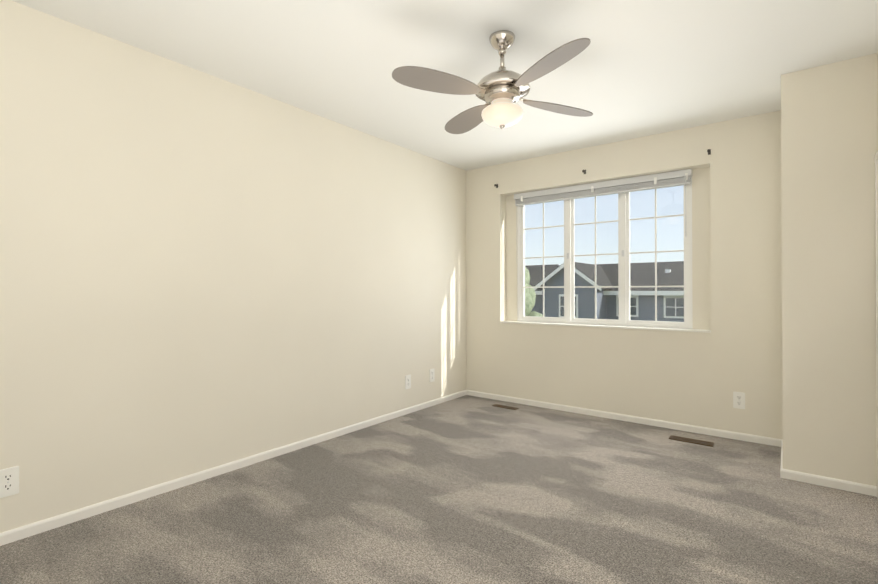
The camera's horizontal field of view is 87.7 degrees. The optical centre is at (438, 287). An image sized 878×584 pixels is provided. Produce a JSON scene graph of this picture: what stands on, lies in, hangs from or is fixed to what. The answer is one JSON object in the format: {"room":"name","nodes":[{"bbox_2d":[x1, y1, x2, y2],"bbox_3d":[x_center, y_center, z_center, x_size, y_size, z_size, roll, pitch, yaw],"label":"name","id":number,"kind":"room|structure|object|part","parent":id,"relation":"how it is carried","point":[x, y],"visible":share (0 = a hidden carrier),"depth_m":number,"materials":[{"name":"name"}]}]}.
{"room":"empty bedroom","nodes":[
{"label":"empty bedroom","id":0,"kind":"room"},
{"bbox_2d":[0,0,465,532],"bbox_3d":[-1.324,-0.079,3.507,0.200,2.700,5.612,0,0,37],"label":"wall","id":1,"kind":"structure","parent":0,"point":[200,271],"depth_m":2.94,"materials":[{"name":"paint"}]},
{"bbox_2d":[0,466,18,497],"bbox_3d":[-2.135,0.963,2.263,0.009,0.138,0.084,0,0,37],"label":"electrical outlet","id":2,"kind":"object","parent":1,"relation":"attached to","point":[9,481],"visible":1,"depth_m":2.27,"materials":[{"name":"white plastic"}]},
{"bbox_2d":[0,390,467,545],"bbox_3d":[-1.243,1.241,3.429,0.013,0.059,5.200,0,0,37],"label":"baseboard","id":3,"kind":"structure","parent":1,"relation":"attached to","point":[25,531],"depth_m":2.93,"materials":[{"name":"white paint"}]},
{"bbox_2d":[405,375,410,388],"bbox_3d":[-0.314,0.959,4.653,0.009,0.138,0.084,0,0,37],"label":"electrical outlet","id":4,"kind":"object","parent":1,"relation":"attached to","point":[407,381],"visible":1,"depth_m":4.64,"materials":[{"name":"white plastic"}]},
{"bbox_2d":[429,369,434,381],"bbox_3d":[-0.074,0.951,4.967,0.009,0.138,0.084,0,0,37],"label":"electrical outlet","id":5,"kind":"object","parent":1,"relation":"attached to","point":[431,375],"visible":1,"depth_m":4.96,"materials":[{"name":"white plastic"}]},
{"bbox_2d":[0,395,877,583],"bbox_3d":[0.664,1.311,1.982,5.200,0.100,5.612,0,0,37],"label":"floor","id":6,"kind":"structure","parent":0,"point":[467,489],"depth_m":2.50,"materials":[{"name":"carpet"}]},
{"bbox_2d":[492,404,518,409],"bbox_3d":[0.710,1.276,4.895,0.280,0.008,0.075,0,0,37],"label":"floor vent","id":7,"kind":"object","parent":6,"relation":"in","point":[506,407],"visible":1,"depth_m":4.88,"materials":[{"name":"black metal"}]},
{"bbox_2d":[669,435,713,446],"bbox_3d":[2.093,1.269,3.791,0.320,0.008,0.100,0,0,37],"label":"floor vent","id":8,"kind":"object","parent":6,"relation":"in","point":[694,441],"visible":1,"depth_m":3.79,"materials":[{"name":"black metal"}]},
{"bbox_2d":[12,0,877,170],"bbox_3d":[0.664,-1.499,2.001,5.200,0.120,5.612,0,0,37],"label":"ceiling","id":9,"kind":"structure","parent":0,"point":[637,69],"depth_m":2.78,"materials":[{"name":"paint"}]},
{"bbox_2d":[392,30,592,133],"bbox_3d":[0.362,-1.172,2.617,0.975,0.526,0.975,0,0,19],"label":"fan","id":10,"kind":"object","parent":9,"relation":"hanging from","point":[501,91],"visible":1,"depth_m":2.52,"materials":[{"name":"silver metal"}]},
{"bbox_3d":[0.362,-0.996,2.615,0.238,0.134,0.238,0,0,37],"label":"lamp shade","id":11,"kind":"part","parent":10,"relation":"part of","materials":[{"name":"white glass"}]},
{"bbox_2d":[466,110,782,438],"bbox_3d":[2.381,-0.075,4.078,5.000,2.700,0.212,0,0,37],"label":"wall","id":12,"kind":"structure","parent":0,"point":[693,378],"depth_m":4.16,"materials":[{"name":"paint"}]},
{"bbox_2d":[514,169,692,328],"bbox_3d":[1.604,-0.342,4.710,1.790,1.471,0.140,0,0,37],"label":"window unit","id":13,"kind":"structure","parent":12,"relation":"in","point":[623,188],"depth_m":4.61,"materials":[{"name":"white plastic"}]},
{"bbox_2d":[514,169,692,263],"bbox_3d":[1.582,-0.675,4.684,1.790,0.794,0.070,0,0,37],"label":"blind","id":14,"kind":"object","parent":13,"relation":"attached to","point":[622,187],"depth_m":4.59,"materials":[{"name":"white"}]},
{"bbox_2d":[500,321,710,332],"bbox_3d":[1.568,0.386,4.642,2.078,0.015,0.149,0,0,37],"label":"window sill","id":15,"kind":"structure","parent":12,"relation":"attached to","point":[627,327],"depth_m":4.47,"materials":[{"name":"white paint"}]},
{"bbox_2d":[468,390,779,445],"bbox_3d":[1.549,1.249,4.561,3.020,0.059,0.013,0,0,37],"label":"baseboard","id":16,"kind":"structure","parent":12,"relation":"attached to","point":[653,422],"depth_m":4.31,"materials":[{"name":"white paint"}]},
{"bbox_2d":[733,392,744,408],"bbox_3d":[2.516,0.943,3.829,0.084,0.138,0.009,0,0,37],"label":"outlet","id":17,"kind":"object","parent":12,"relation":"attached to","point":[738,400],"visible":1,"depth_m":3.83,"materials":[{"name":"white plastic"}]},
{"bbox_2d":[781,53,877,485],"bbox_3d":[3.302,-0.084,2.771,1.950,2.700,0.750,0,0,37],"label":"wall","id":18,"kind":"structure","parent":0,"point":[829,144],"depth_m":2.92,"materials":[{"name":"paint"}]},
{"bbox_2d":[776,439,787,478],"bbox_3d":[2.506,1.240,3.336,0.013,0.059,0.723,0,0,37],"label":"baseboard","id":19,"kind":"structure","parent":18,"relation":"attached to","point":[783,472],"depth_m":3.11,"materials":[{"name":"white paint"}]},
{"bbox_2d":[788,470,876,496],"bbox_3d":[2.486,1.238,2.905,0.460,0.059,0.013,0,0,37],"label":"baseboard","id":20,"kind":"structure","parent":18,"relation":"attached to","point":[845,485],"depth_m":2.89,"materials":[{"name":"white paint"}]},
{"bbox_2d":[877,51,877,138],"bbox_3d":[1.372,-0.096,0.973,0.120,2.700,4.450,0,0,37],"label":"wall","id":21,"kind":"structure","parent":0,"point":[877,94],"depth_m":2.78,"materials":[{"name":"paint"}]},
{"bbox_2d":[874,151,877,498],"bbox_3d":[2.352,0.217,2.368,0.016,2.092,1.024,0,0,37],"label":"door frame","id":22,"kind":"structure","parent":21,"relation":"attached to","point":[876,198],"depth_m":2.73,"materials":[{"name":"white paint"}]},
{"label":"outside","id":23,"kind":"structure","parent":0,"visible":0},
{"bbox_3d":[27.678,4.627,41.359,120.000,0.200,89.768,0,0,37],"label":"lawn","id":24,"kind":"structure","parent":23,"visible":0},
{"bbox_2d":[525,267,542,316],"bbox_3d":[3.215,1.656,18.519,2.356,5.433,2.524,0,0,37],"label":"tree","id":25,"kind":"object","parent":24,"relation":"on","point":[528,294],"depth_m":17.98,"materials":[{"name":"green plant"}]},
{"bbox_2d":[525,264,558,277],"bbox_3d":[0.568,1.396,39.631,19.900,6.240,11.320,0,0,37],"label":"house","id":26,"kind":"structure","parent":24,"relation":"on","point":[539,267],"depth_m":34.36,"materials":[{"name":"grey"}]},
{"bbox_2d":[529,261,683,321],"bbox_3d":[13.756,1.448,25.178,17.400,5.940,10.320,0,0,37],"label":"house","id":27,"kind":"structure","parent":24,"relation":"on","point":[675,297],"depth_m":24.18,"materials":[{"name":"grey"}]}
]}

